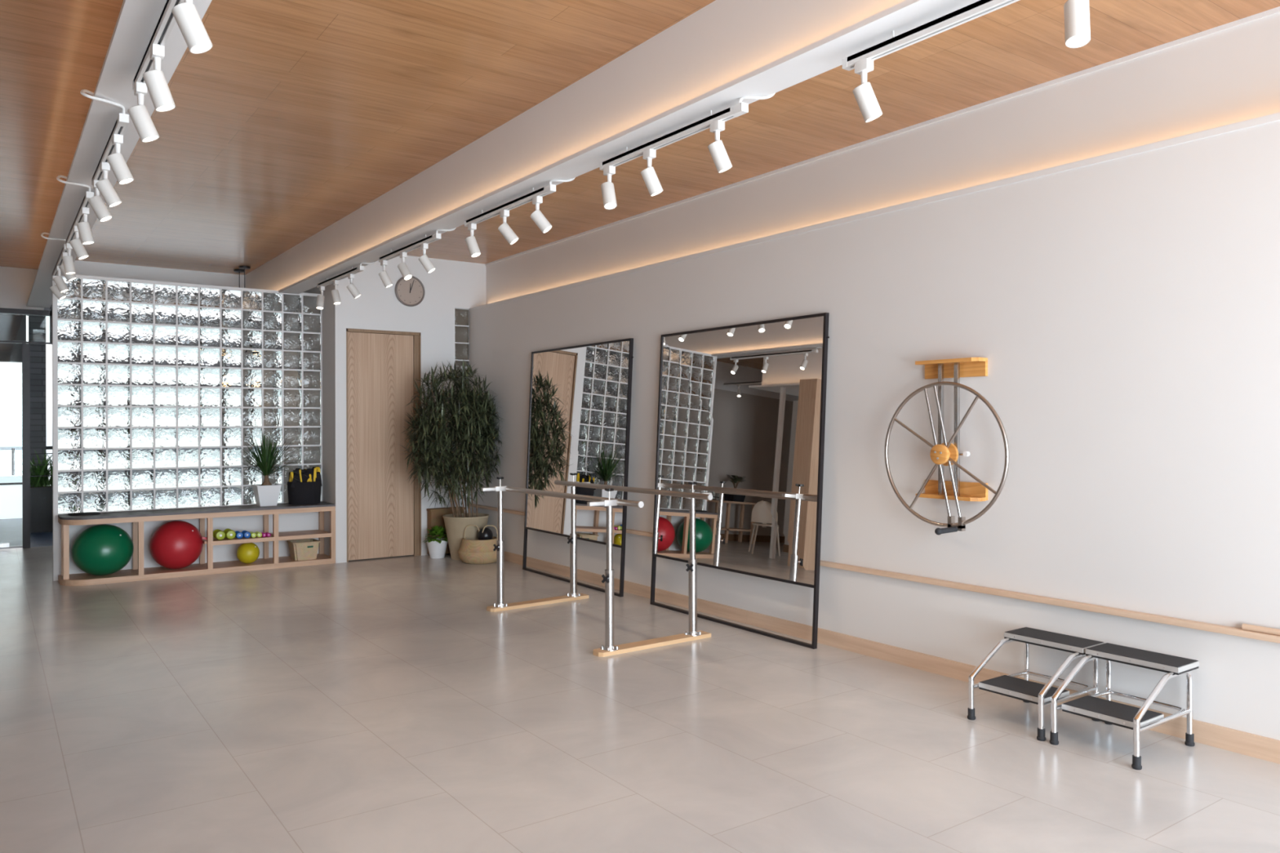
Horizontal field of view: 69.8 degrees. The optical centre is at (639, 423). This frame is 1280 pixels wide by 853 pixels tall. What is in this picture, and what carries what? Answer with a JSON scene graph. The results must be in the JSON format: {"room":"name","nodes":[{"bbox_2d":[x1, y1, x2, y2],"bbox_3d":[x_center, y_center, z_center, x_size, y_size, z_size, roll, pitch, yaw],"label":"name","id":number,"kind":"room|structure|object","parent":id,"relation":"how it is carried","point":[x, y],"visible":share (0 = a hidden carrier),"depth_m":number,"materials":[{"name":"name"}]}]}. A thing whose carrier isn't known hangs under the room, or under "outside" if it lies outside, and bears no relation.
{"room":"care facility","nodes":[
{"label":"care facility","id":0,"kind":"room"},
{"bbox_2d":[0,313,26,362],"bbox_3d":[-9.268,-1.250,13.166,0.750,0.700,0.200,0,0,-35],"label":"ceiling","id":1,"kind":"structure","parent":0,"point":[12,326],"depth_m":13.21,"materials":[{"name":"grey"}]},
{"bbox_2d":[0,266,44,310],"bbox_3d":[-9.018,-1.567,9.529,4.745,0.505,0.120,0,0,-35],"label":"wall","id":2,"kind":"structure","parent":0,"point":[15,283],"depth_m":10.70,"materials":[{"name":"white paint"}]},
{"bbox_2d":[0,304,52,548],"bbox_3d":[-6.449,-0.076,11.309,3.290,3.060,0.132,0,0,-35],"label":"door","id":3,"kind":"structure","parent":2,"relation":"in","point":[26,345],"depth_m":10.75,"materials":[{"name":"black metal"}]},
{"bbox_2d":[28,315,46,486],"bbox_3d":[-8.546,-0.069,13.004,0.195,3.065,0.300,0,0,-35],"label":"wall pier","id":4,"kind":"object","parent":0,"point":[37,324],"visible":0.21,"depth_m":12.88,"materials":[{"name":"grey brick"}]},
{"bbox_2d":[74,260,244,288],"bbox_3d":[-5.833,-1.717,11.210,2.395,0.220,1.070,0,0,-35],"label":"wall header","id":5,"kind":"structure","parent":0,"point":[82,268],"depth_m":10.70,"materials":[{"name":"white paint"}]},
{"bbox_2d":[52,275,322,581],"bbox_3d":[-4.452,0.025,9.226,2.457,2.850,0.092,0,0,-35],"label":"wall partition","id":6,"kind":"structure","parent":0,"point":[157,385],"depth_m":9.10,"materials":[{"name":"clear glass"}]},
{"bbox_2d":[303,277,346,563],"bbox_3d":[-4.089,-0.191,10.926,0.114,3.280,3.350,0,0,-35],"label":"wall","id":7,"kind":"structure","parent":0,"point":[338,312],"depth_m":9.59,"materials":[{"name":"white paint"}]},
{"bbox_2d":[346,255,486,555],"bbox_3d":[-2.464,-0.194,10.125,1.606,3.280,0.160,0,0,-35],"label":"wall","id":8,"kind":"structure","parent":0,"point":[453,284],"depth_m":10.12,"materials":[{"name":"white paint"}]},
{"bbox_2d":[346,328,421,562],"bbox_3d":[-2.767,0.222,9.874,0.820,2.450,0.096,0,0,-35],"label":"door","id":9,"kind":"structure","parent":8,"relation":"in","point":[384,507],"depth_m":9.84,"materials":[{"name":"brown wood"}]},
{"bbox_2d":[395,275,425,306],"bbox_3d":[-2.503,-1.447,9.982,0.337,0.337,0.028,0,0,-35],"label":"wall clock","id":10,"kind":"object","parent":8,"relation":"attached to","point":[411,292],"visible":0.96,"depth_m":9.98,"materials":[{"name":"brown"}]},
{"bbox_2d":[422,549,428,555],"bbox_3d":[-2.162,1.415,10.234,0.559,0.060,0.010,0,0,-35],"label":"baseboard","id":11,"kind":"structure","parent":8,"relation":"attached to","point":[424,552],"depth_m":10.08,"materials":[{"name":"white paint"}]},
{"bbox_2d":[454,307,469,480],"bbox_3d":[-2.042,-0.331,10.413,0.187,1.952,0.080,0,0,-35],"label":"window","id":12,"kind":"structure","parent":8,"relation":"in","point":[461,315],"depth_m":10.38,"materials":[{"name":"clear glass"}]},
{"bbox_2d":[0,518,1279,852],"bbox_3d":[-3.736,1.520,6.729,10.300,0.140,19.100,0,0,-35],"label":"floor","id":13,"kind":"structure","parent":0,"point":[380,704],"depth_m":4.19,"materials":[{"name":"tile"}]},
{"bbox_2d":[0,446,52,485],"bbox_3d":[-8.596,0.900,14.255,8.500,1.125,0.040,0,0,-35],"label":"terrace railing","id":14,"kind":"object","parent":13,"relation":"on","point":[2,448],"visible":0.02,"depth_m":13.69,"materials":[{"name":"black metal"}]},
{"bbox_2d":[3,449,53,533],"bbox_3d":[-8.075,0.904,12.537,1.211,1.116,0.737,0,0,-35],"label":"planter box","id":15,"kind":"object","parent":13,"relation":"on","point":[41,496],"visible":0.55,"depth_m":12.38,"materials":[{"name":"black plastic"}]},
{"bbox_2d":[57,501,335,586],"bbox_3d":[-4.277,1.144,9.012,2.414,0.613,0.450,0,0,-35],"label":"storage bench","id":16,"kind":"object","parent":13,"relation":"on","point":[138,573],"visible":0.96,"depth_m":8.86,"materials":[{"name":"brown wood"}]},
{"bbox_2d":[67,511,100,515],"bbox_3d":[-5.141,0.832,8.482,0.266,0.015,0.144,0,0,-20],"label":"band","id":17,"kind":"object","parent":16,"relation":"on","point":[92,513],"visible":1,"depth_m":8.44,"materials":[{"name":"black plastic"}]},
{"bbox_2d":[71,524,133,575],"bbox_3d":[-4.972,1.166,8.488,0.500,0.468,0.500,0,0,-35],"label":"exercise ball","id":18,"kind":"object","parent":16,"relation":"on","point":[104,549],"visible":1,"depth_m":8.32,"materials":[{"name":"green plastic"}]},
{"bbox_2d":[149,520,203,568],"bbox_3d":[-4.474,1.167,8.854,0.464,0.464,0.464,0,0,-35],"label":"exercise ball","id":19,"kind":"object","parent":16,"relation":"on","point":[175,544],"visible":1,"depth_m":8.70,"materials":[{"name":"red plastic"}]},
{"bbox_2d":[213,528,225,540],"bbox_3d":[-4.142,1.088,9.016,0.092,0.092,0.191,0,0,-35],"label":"dumbbell","id":20,"kind":"object","parent":16,"relation":"on","point":[220,535],"visible":0.97,"depth_m":8.95,"materials":[{"name":"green plastic"}]},
{"bbox_2d":[223,528,235,539],"bbox_3d":[-4.064,1.088,9.071,0.092,0.092,0.191,0,0,-35],"label":"dumbbell","id":21,"kind":"object","parent":16,"relation":"on","point":[230,534],"visible":0.91,"depth_m":9.00,"materials":[{"name":"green plastic"}]},
{"bbox_2d":[235,530,243,538],"bbox_3d":[-3.987,1.101,9.101,0.066,0.066,0.151,0,0,-35],"label":"dumbbell","id":22,"kind":"object","parent":16,"relation":"on","point":[239,535],"visible":0.88,"depth_m":9.04,"materials":[{"name":"blue plastic"}]},
{"bbox_2d":[213,535,274,545],"bbox_3d":[-4.007,1.153,9.174,0.564,0.039,0.396,0,0,-35],"label":"shelf","id":23,"kind":"object","parent":16,"relation":"attached to","point":[235,540],"depth_m":9.03,"materials":[{"name":"brown wood"}]},
{"bbox_2d":[241,530,250,537],"bbox_3d":[-3.930,1.101,9.142,0.066,0.066,0.151,0,0,-35],"label":"dumbbell","id":24,"kind":"object","parent":16,"relation":"on","point":[246,534],"visible":0.88,"depth_m":9.09,"materials":[{"name":"blue plastic"}]},
{"bbox_2d":[236,542,259,563],"bbox_3d":[-3.925,1.292,9.183,0.214,0.212,0.214,0,0,-35],"label":"ball","id":25,"kind":"object","parent":16,"relation":"on","point":[246,553],"visible":0.91,"depth_m":9.11,"materials":[{"name":"yellow plastic"}]},
{"bbox_2d":[249,531,256,537],"bbox_3d":[-3.873,1.108,9.164,0.051,0.051,0.121,0,0,-35],"label":"dumbbell","id":26,"kind":"object","parent":16,"relation":"on","point":[253,535],"visible":0.94,"depth_m":9.12,"materials":[{"name":"green plastic"}]},
{"bbox_2d":[254,531,262,537],"bbox_3d":[-3.829,1.108,9.196,0.051,0.051,0.121,0,0,-35],"label":"dumbbell","id":27,"kind":"object","parent":16,"relation":"on","point":[258,534],"visible":0.91,"depth_m":9.15,"materials":[{"name":"green plastic"}]},
{"bbox_2d":[216,428,312,506],"bbox_3d":[-3.755,0.435,9.300,0.975,0.803,0.578,0,0,-35],"label":"potted plant","id":28,"kind":"object","parent":16,"relation":"on","point":[266,494],"visible":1,"depth_m":9.35,"materials":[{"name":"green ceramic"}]},
{"bbox_2d":[270,529,331,540],"bbox_3d":[-3.528,1.152,9.514,0.523,0.039,0.396,0,0,-35],"label":"shelf","id":29,"kind":"object","parent":16,"relation":"attached to","point":[300,535],"depth_m":9.42,"materials":[{"name":"brown wood"}]},
{"bbox_2d":[286,538,320,560],"bbox_3d":[-3.486,1.304,9.501,0.278,0.186,0.268,0,0,-35],"label":"rattan basket","id":30,"kind":"object","parent":16,"relation":"on","point":[307,548],"visible":1,"depth_m":9.42,"materials":[{"name":"beige wicker"}]},
{"bbox_2d":[287,480,321,504],"bbox_3d":[-3.515,0.718,9.610,0.340,0.236,0.292,0,0,-35],"label":"bag","id":31,"kind":"object","parent":16,"relation":"on","point":[304,492],"visible":0.91,"depth_m":9.49,"materials":[{"name":"black fabric"}]},
{"bbox_2d":[288,466,321,488],"bbox_3d":[-3.519,0.569,9.617,0.330,0.228,0.225,0,0,-35],"label":"strap","id":32,"kind":"object","parent":31,"relation":"in","point":[314,475],"visible":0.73,"depth_m":9.56,"materials":[{"name":"yellow fabric"}]},
{"bbox_2d":[422,524,448,558],"bbox_3d":[-2.191,1.270,9.916,0.313,0.350,0.317,0,0,-35],"label":"pothos","id":33,"kind":"object","parent":13,"relation":"on","point":[437,548],"visible":0.94,"depth_m":9.84,"materials":[{"name":"white ceramic"}]},
{"bbox_2d":[426,537,448,558],"bbox_3d":[-2.193,1.348,9.917,0.236,0.194,0.236,0,0,-35],"label":"pot","id":34,"kind":"object","parent":33,"relation":"attached to","point":[437,548],"depth_m":9.84,"materials":[{"name":"white ceramic"}]},
{"bbox_2d":[426,506,465,555],"bbox_3d":[-2.149,1.188,10.161,0.409,0.515,0.121,0,0,-35],"label":"wicker hamper","id":35,"kind":"object","parent":13,"relation":"on","point":[434,516],"visible":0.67,"depth_m":10.06,"materials":[{"name":"brown wicker"}]},
{"bbox_2d":[397,356,504,559],"bbox_3d":[-2.041,0.364,9.602,1.085,2.163,1.121,0,0,-35],"label":"potted tree","id":36,"kind":"object","parent":13,"relation":"on","point":[477,422],"visible":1,"depth_m":9.52,"materials":[{"name":"green plant"}]},
{"bbox_2d":[442,512,488,559],"bbox_3d":[-1.871,1.214,9.870,0.492,0.462,0.492,0,0,-35],"label":"planter","id":37,"kind":"object","parent":36,"relation":"attached to","point":[455,524],"depth_m":9.70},
{"bbox_2d":[457,524,497,564],"bbox_3d":[-1.672,1.251,9.607,0.464,0.387,0.464,0,0,-35],"label":"basket","id":38,"kind":"object","parent":13,"relation":"on","point":[470,552],"visible":0.88,"depth_m":9.43,"materials":[{"name":"wicker"}]},
{"bbox_2d":[477,527,493,540],"bbox_3d":[-1.630,1.176,9.655,0.160,0.172,0.160,0,0,-35],"label":"medicine ball","id":39,"kind":"object","parent":38,"relation":"in","point":[487,534],"visible":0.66,"depth_m":9.60,"materials":[{"name":"black plastic"}]},
{"bbox_2d":[522,337,633,596],"bbox_3d":[-0.606,0.361,8.400,0.140,2.163,1.786,0,0,-34],"label":"leaning mirror","id":40,"kind":"object","parent":13,"relation":"on","point":[580,404],"visible":0.96,"depth_m":8.30,"materials":[{"name":"black metal"}]},
{"bbox_2d":[480,472,712,657],"bbox_3d":[-0.355,0.917,6.642,1.055,1.052,2.160,0,0,-35],"label":"bars","id":41,"kind":"object","parent":13,"relation":"on","point":[692,634],"visible":1,"depth_m":6.16,"materials":[{"name":"silver metal"}]},
{"bbox_2d":[649,312,829,648],"bbox_3d":[0.656,0.361,6.631,0.157,2.160,1.810,0,0,-35],"label":"leaning mirror","id":42,"kind":"object","parent":13,"relation":"on","point":[741,407],"visible":1,"depth_m":6.49,"materials":[{"name":"black metal"}]},
{"bbox_2d":[967,626,1104,741],"bbox_3d":[1.920,1.249,4.465,0.526,0.380,0.416,0,0,-35],"label":"step stool","id":43,"kind":"object","parent":13,"relation":"on","point":[1026,691],"visible":0.87,"depth_m":4.45,"materials":[{"name":"silver metal"}]},
{"bbox_2d":[1049,643,1199,769],"bbox_3d":[2.167,1.249,4.117,0.526,0.380,0.416,0,0,-35],"label":"step stool","id":44,"kind":"object","parent":13,"relation":"on","point":[1107,711],"visible":1,"depth_m":4.09,"materials":[{"name":"silver metal"}]},
{"bbox_2d":[0,0,1279,275],"bbox_3d":[-3.006,-1.880,4.706,9.160,0.100,14.950,0,0,-35],"label":"ceiling","id":45,"kind":"structure","parent":0,"point":[298,116],"depth_m":5.18,"materials":[{"name":"brown wood"}]},
{"bbox_2d":[26,0,212,307],"bbox_3d":[-2.825,-1.606,4.803,0.230,0.450,14.700,0,0,-35],"label":"beam","id":46,"kind":"structure","parent":45,"relation":"attached to","point":[137,20],"depth_m":4.01,"materials":[{"name":"paint"}]},
{"bbox_2d":[40,231,67,275],"bbox_3d":[-4.801,-1.366,7.457,0.188,0.110,1.769,0,0,-35],"label":"track","id":47,"kind":"object","parent":46,"relation":"attached to","point":[60,261],"visible":0.75,"depth_m":7.13,"materials":[{"name":"white metal"}]},
{"bbox_2d":[48,275,66,300],"bbox_3d":[-5.169,-1.208,8.141,0.127,0.215,0.070,0,0,-20],"label":"track spotlight","id":48,"kind":"object","parent":47,"relation":"attached to","point":[54,288],"visible":0.88,"depth_m":8.12,"materials":[{"name":"white metal"}]},
{"bbox_2d":[53,265,68,293],"bbox_3d":[-4.825,-1.205,7.641,0.112,0.222,0.070,0,0,-17],"label":"track spotlight","id":49,"kind":"object","parent":47,"relation":"attached to","point":[59,281],"visible":0.91,"depth_m":7.62,"materials":[{"name":"white metal"}]},
{"bbox_2d":[58,252,76,281],"bbox_3d":[-4.400,-1.206,7.050,0.118,0.220,0.067,0,0,-27],"label":"track spotlight","id":50,"kind":"object","parent":47,"relation":"attached to","point":[68,277],"visible":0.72,"depth_m":7.03,"materials":[{"name":"white metal"}]},
{"bbox_2d":[56,175,93,245],"bbox_3d":[-3.735,-1.368,5.957,0.188,0.110,1.889,0,0,-35],"label":"track","id":51,"kind":"object","parent":46,"relation":"attached to","point":[79,217],"visible":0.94,"depth_m":5.53,"materials":[{"name":"white metal"}]},
{"bbox_2d":[62,243,75,274],"bbox_3d":[-4.168,-1.205,6.692,0.086,0.223,0.074,0,0,-35],"label":"track spotlight","id":52,"kind":"object","parent":51,"relation":"attached to","point":[68,260],"visible":0.94,"depth_m":6.67,"materials":[{"name":"white metal"}]},
{"bbox_2d":[69,226,88,259],"bbox_3d":[-3.737,-1.207,6.110,0.113,0.222,0.071,0,0,-16],"label":"track spotlight","id":53,"kind":"object","parent":51,"relation":"attached to","point":[76,244],"visible":0.91,"depth_m":6.08,"materials":[{"name":"white metal"}]},
{"bbox_2d":[76,207,94,244],"bbox_3d":[-3.379,-1.206,5.588,0.092,0.223,0.079,0,0,-35],"label":"track spotlight","id":54,"kind":"object","parent":51,"relation":"attached to","point":[84,228],"visible":1,"depth_m":5.57,"materials":[{"name":"white metal"}]},
{"bbox_2d":[80,88,128,185],"bbox_3d":[-2.652,-1.369,4.433,0.188,0.110,1.429,0,0,-35],"label":"track","id":55,"kind":"object","parent":46,"relation":"attached to","point":[122,122],"visible":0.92,"depth_m":4.11,"materials":[{"name":"white metal"}]},
{"bbox_2d":[88,179,112,222],"bbox_3d":[-2.930,-1.208,4.978,0.116,0.221,0.072,0,0,-14],"label":"track spotlight","id":56,"kind":"object","parent":55,"relation":"attached to","point":[100,208],"visible":0.88,"depth_m":4.95,"materials":[{"name":"white metal"}]},
{"bbox_2d":[95,161,121,207],"bbox_3d":[-2.690,-1.209,4.641,0.117,0.220,0.068,0,0,-26],"label":"track spotlight","id":57,"kind":"object","parent":55,"relation":"attached to","point":[106,189],"visible":0.98,"depth_m":4.62,"materials":[{"name":"white metal"}]},
{"bbox_2d":[106,133,133,184],"bbox_3d":[-2.377,-1.208,4.193,0.110,0.222,0.071,0,0,-17],"label":"track spotlight","id":58,"kind":"object","parent":55,"relation":"attached to","point":[117,162],"visible":1,"depth_m":4.17,"materials":[{"name":"white metal"}]},
{"bbox_2d":[133,0,184,90],"bbox_3d":[-1.626,-1.371,2.990,0.188,0.110,1.449,0,0,-35],"label":"track","id":59,"kind":"object","parent":46,"relation":"attached to","point":[165,24],"visible":0.75,"depth_m":3.12,"materials":[{"name":"white metal"}]},
{"bbox_2d":[127,81,159,142],"bbox_3d":[-1.930,-1.209,3.564,0.109,0.222,0.067,0,0,-26],"label":"track spotlight","id":60,"kind":"object","parent":59,"relation":"attached to","point":[141,119],"visible":0.97,"depth_m":3.54,"materials":[{"name":"white metal"}]},
{"bbox_2d":[142,44,175,111],"bbox_3d":[-1.683,-1.209,3.211,0.102,0.223,0.068,0,0,-24],"label":"track spotlight","id":61,"kind":"object","parent":59,"relation":"attached to","point":[155,80],"visible":1,"depth_m":3.19,"materials":[{"name":"white metal"}]},
{"bbox_2d":[171,0,213,53],"bbox_3d":[-1.322,-1.210,2.709,0.110,0.222,0.071,0,0,-15],"label":"track spotlight","id":62,"kind":"object","parent":59,"relation":"attached to","point":[188,19],"visible":1,"depth_m":2.68,"materials":[{"name":"white metal"}]},
{"bbox_2d":[233,268,244,287],"bbox_3d":[-4.752,-1.224,10.880,0.200,1.210,0.200,0,0,-35],"label":"pendant lamp","id":63,"kind":"object","parent":45,"relation":"hanging from","point":[237,270],"visible":0.11,"depth_m":10.86,"materials":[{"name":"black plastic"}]},
{"bbox_2d":[238,265,250,288],"bbox_3d":[-4.596,-1.225,10.660,0.200,1.210,0.200,0,0,-35],"label":"pendant lamp","id":64,"kind":"object","parent":45,"relation":"hanging from","point":[242,267],"visible":0.17,"depth_m":10.64,"materials":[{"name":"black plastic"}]},
{"bbox_2d":[244,0,979,293],"bbox_3d":[-0.840,-1.611,5.649,0.202,0.450,13.780,0,0,-35],"label":"beam","id":65,"kind":"structure","parent":45,"relation":"attached to","point":[725,51],"depth_m":4.54,"materials":[{"name":"paint"}]},
{"bbox_2d":[317,261,376,288],"bbox_3d":[-2.673,-1.369,8.332,0.118,0.105,1.369,0,0,-35],"label":"track","id":66,"kind":"object","parent":65,"relation":"attached to","point":[359,268],"visible":0.83,"depth_m":8.21,"materials":[{"name":"white metal"}]},
{"bbox_2d":[315,285,324,309],"bbox_3d":[-3.058,-1.208,8.769,0.083,0.223,0.092,0,0,-35],"label":"track spotlight","id":67,"kind":"object","parent":66,"relation":"attached to","point":[320,298],"visible":1,"depth_m":8.75,"materials":[{"name":"white metal"}]},
{"bbox_2d":[330,280,341,304],"bbox_3d":[-2.793,-1.209,8.421,0.098,0.223,0.071,0,0,37],"label":"track spotlight","id":68,"kind":"object","parent":66,"relation":"attached to","point":[335,293],"visible":1,"depth_m":8.40,"materials":[{"name":"white metal"}]},
{"bbox_2d":[346,273,360,298],"bbox_3d":[-2.523,-1.213,8.083,0.124,0.217,0.071,0,0,-15],"label":"track spotlight","id":69,"kind":"object","parent":66,"relation":"attached to","point":[351,287],"visible":1,"depth_m":8.06,"materials":[{"name":"white metal"}]},
{"bbox_2d":[378,227,456,262],"bbox_3d":[-1.703,-1.370,6.966,0.118,0.105,1.299,0,0,-35],"label":"track","id":70,"kind":"object","parent":65,"relation":"attached to","point":[435,237],"visible":0.75,"depth_m":6.86,"materials":[{"name":"white metal"}]},
{"bbox_2d":[378,260,392,288],"bbox_3d":[-2.055,-1.211,7.413,0.115,0.221,0.072,0,0,-12],"label":"track spotlight","id":71,"kind":"object","parent":70,"relation":"attached to","point":[384,276],"visible":1,"depth_m":7.39,"materials":[{"name":"white metal"}]},
{"bbox_2d":[397,252,412,279],"bbox_3d":[-1.807,-1.213,7.046,0.122,0.218,0.072,0,0,34],"label":"track spotlight","id":72,"kind":"object","parent":70,"relation":"attached to","point":[404,270],"visible":1,"depth_m":7.03,"materials":[{"name":"white metal"}]},
{"bbox_2d":[418,243,435,273],"bbox_3d":[-1.562,-1.214,6.726,0.123,0.217,0.074,0,0,-5],"label":"track spotlight","id":73,"kind":"object","parent":70,"relation":"attached to","point":[424,260],"visible":1,"depth_m":6.70,"materials":[{"name":"white metal"}]},
{"bbox_2d":[464,177,575,226],"bbox_3d":[-0.756,-1.372,5.634,0.118,0.105,1.269,0,0,-35],"label":"track","id":74,"kind":"object","parent":65,"relation":"attached to","point":[548,189],"visible":0.76,"depth_m":5.53,"materials":[{"name":"white metal"}]},
{"bbox_2d":[465,222,480,257],"bbox_3d":[-1.101,-1.212,6.049,0.107,0.223,0.073,0,0,30],"label":"track spotlight","id":75,"kind":"object","parent":74,"relation":"attached to","point":[471,242],"visible":1,"depth_m":6.03,"materials":[{"name":"white metal"}]},
{"bbox_2d":[497,208,518,244],"bbox_3d":[-0.814,-1.217,5.677,0.128,0.214,0.075,0,0,1],"label":"track spotlight","id":76,"kind":"object","parent":74,"relation":"attached to","point":[507,232],"visible":1,"depth_m":5.65,"materials":[{"name":"white metal"}]},
{"bbox_2d":[530,195,551,233],"bbox_3d":[-0.574,-1.217,5.336,0.127,0.214,0.075,0,0,6],"label":"track spotlight","id":77,"kind":"object","parent":74,"relation":"attached to","point":[537,216],"visible":1,"depth_m":5.31,"materials":[{"name":"white metal"}]},
{"bbox_2d":[600,93,775,170],"bbox_3d":[0.193,-1.373,4.299,0.118,0.105,1.224,0,0,-35],"label":"track","id":78,"kind":"object","parent":65,"relation":"attached to","point":[738,109],"visible":0.79,"depth_m":4.20,"materials":[{"name":"white metal"}]},
{"bbox_2d":[600,164,617,209],"bbox_3d":[-0.160,-1.213,4.699,0.074,0.223,0.103,0,0,-35],"label":"track spotlight","id":79,"kind":"object","parent":78,"relation":"attached to","point":[607,188],"visible":1,"depth_m":4.68,"materials":[{"name":"white metal"}]},
{"bbox_2d":[640,148,662,195],"bbox_3d":[0.057,-1.214,4.436,0.110,0.222,0.073,0,0,-6],"label":"track spotlight","id":80,"kind":"object","parent":78,"relation":"attached to","point":[650,177],"visible":1,"depth_m":4.41,"materials":[{"name":"white metal"}]},
{"bbox_2d":[707,120,732,173],"bbox_3d":[0.350,-1.214,4.023,0.109,0.222,0.073,0,0,-8],"label":"track spotlight","id":81,"kind":"object","parent":78,"relation":"attached to","point":[717,151],"visible":1,"depth_m":4.00,"materials":[{"name":"white metal"}]},
{"bbox_2d":[842,0,1019,71],"bbox_3d":[1.153,-1.375,2.948,0.118,0.105,1.219,0,0,-35],"label":"track","id":82,"kind":"object","parent":65,"relation":"attached to","point":[981,7],"visible":1,"depth_m":3.11,"materials":[{"name":"white metal"}]},
{"bbox_2d":[852,57,882,122],"bbox_3d":[0.830,-1.215,3.347,0.108,0.222,0.074,0,0,-3],"label":"track spotlight","id":83,"kind":"object","parent":82,"relation":"attached to","point":[864,95],"visible":1,"depth_m":3.32,"materials":[{"name":"white metal"}]},
{"bbox_2d":[1063,0,1090,48],"bbox_3d":[1.274,-1.215,2.673,0.086,0.223,0.081,0,0,-35],"label":"track spotlight","id":84,"kind":"object","parent":82,"relation":"attached to","point":[1077,12],"visible":1,"depth_m":2.65,"materials":[{"name":"white metal"}]},
{"bbox_2d":[470,120,1279,740],"bbox_3d":[1.456,0.062,5.820,0.203,2.755,11.400,0,0,-35],"label":"wall","id":85,"kind":"structure","parent":0,"point":[1123,313],"depth_m":4.79,"materials":[{"name":"white paint"}]},
{"bbox_2d":[469,111,1279,311],"bbox_3d":[1.377,-1.300,5.764,0.026,0.035,11.399,0,0,-35],"label":"trim","id":86,"kind":"structure","parent":85,"relation":"attached to","point":[1275,117],"depth_m":5.13,"materials":[{"name":"white paint"}]},
{"bbox_2d":[470,503,1279,643],"bbox_3d":[1.357,0.909,5.748,0.045,0.029,11.400,0,0,-35],"label":"handrail","id":87,"kind":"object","parent":85,"relation":"attached to","point":[1208,627],"depth_m":4.67,"materials":[{"name":"brown wood"}]},
{"bbox_2d":[1241,623,1279,635],"bbox_3d":[2.856,0.879,3.640,0.027,0.027,0.827,0,0,-35],"label":"wooden stick","id":88,"kind":"object","parent":87,"relation":"on","point":[1245,627],"visible":1,"depth_m":3.91,"materials":[{"name":"brown wood"}]},
{"bbox_2d":[503,551,1279,764],"bbox_3d":[1.371,1.391,5.758,0.014,0.096,11.398,0,0,-35],"label":"baseboard","id":89,"kind":"structure","parent":85,"relation":"attached to","point":[1266,748],"depth_m":5.56,"materials":[{"name":"brown wood"}]},
{"bbox_2d":[884,357,1008,534],"bbox_3d":[1.663,0.119,5.092,0.304,0.960,0.811,0,0,-35],"label":"wheel","id":90,"kind":"object","parent":85,"relation":"attached to","point":[944,453],"visible":1,"depth_m":5.10,"materials":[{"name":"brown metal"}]},
{"bbox_2d":[915,357,985,364],"bbox_3d":[1.734,-0.351,5.141,0.085,0.020,0.400,0,0,-35],"label":"shelf","id":91,"kind":"object","parent":90,"relation":"attached to","point":[966,361],"depth_m":5.09,"materials":[{"name":"brown wood"}]},
{"bbox_2d":[915,493,986,501],"bbox_3d":[1.737,0.411,5.141,0.083,0.020,0.400,0,0,-35],"label":"shelf","id":92,"kind":"object","parent":90,"relation":"attached to","point":[959,496],"depth_m":5.09,"materials":[{"name":"brown wood"}]},
{"bbox_2d":[485,12,1279,304],"bbox_3d":[1.571,-0.201,5.963,0.150,3.280,11.700,0,0,-35],"label":"cove","id":93,"kind":"structure","parent":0,"point":[1232,75],"depth_m":5.35,"materials":[{"name":"white paint"}]},
{"bbox_2d":[484,6,1279,266],"bbox_3d":[1.530,-1.830,5.874,0.012,0.022,11.400,0,0,-35],"label":"trim","id":94,"kind":"structure","parent":93,"relation":"attached to","point":[1261,15],"depth_m":5.35,"materials":[{"name":"white paint"}]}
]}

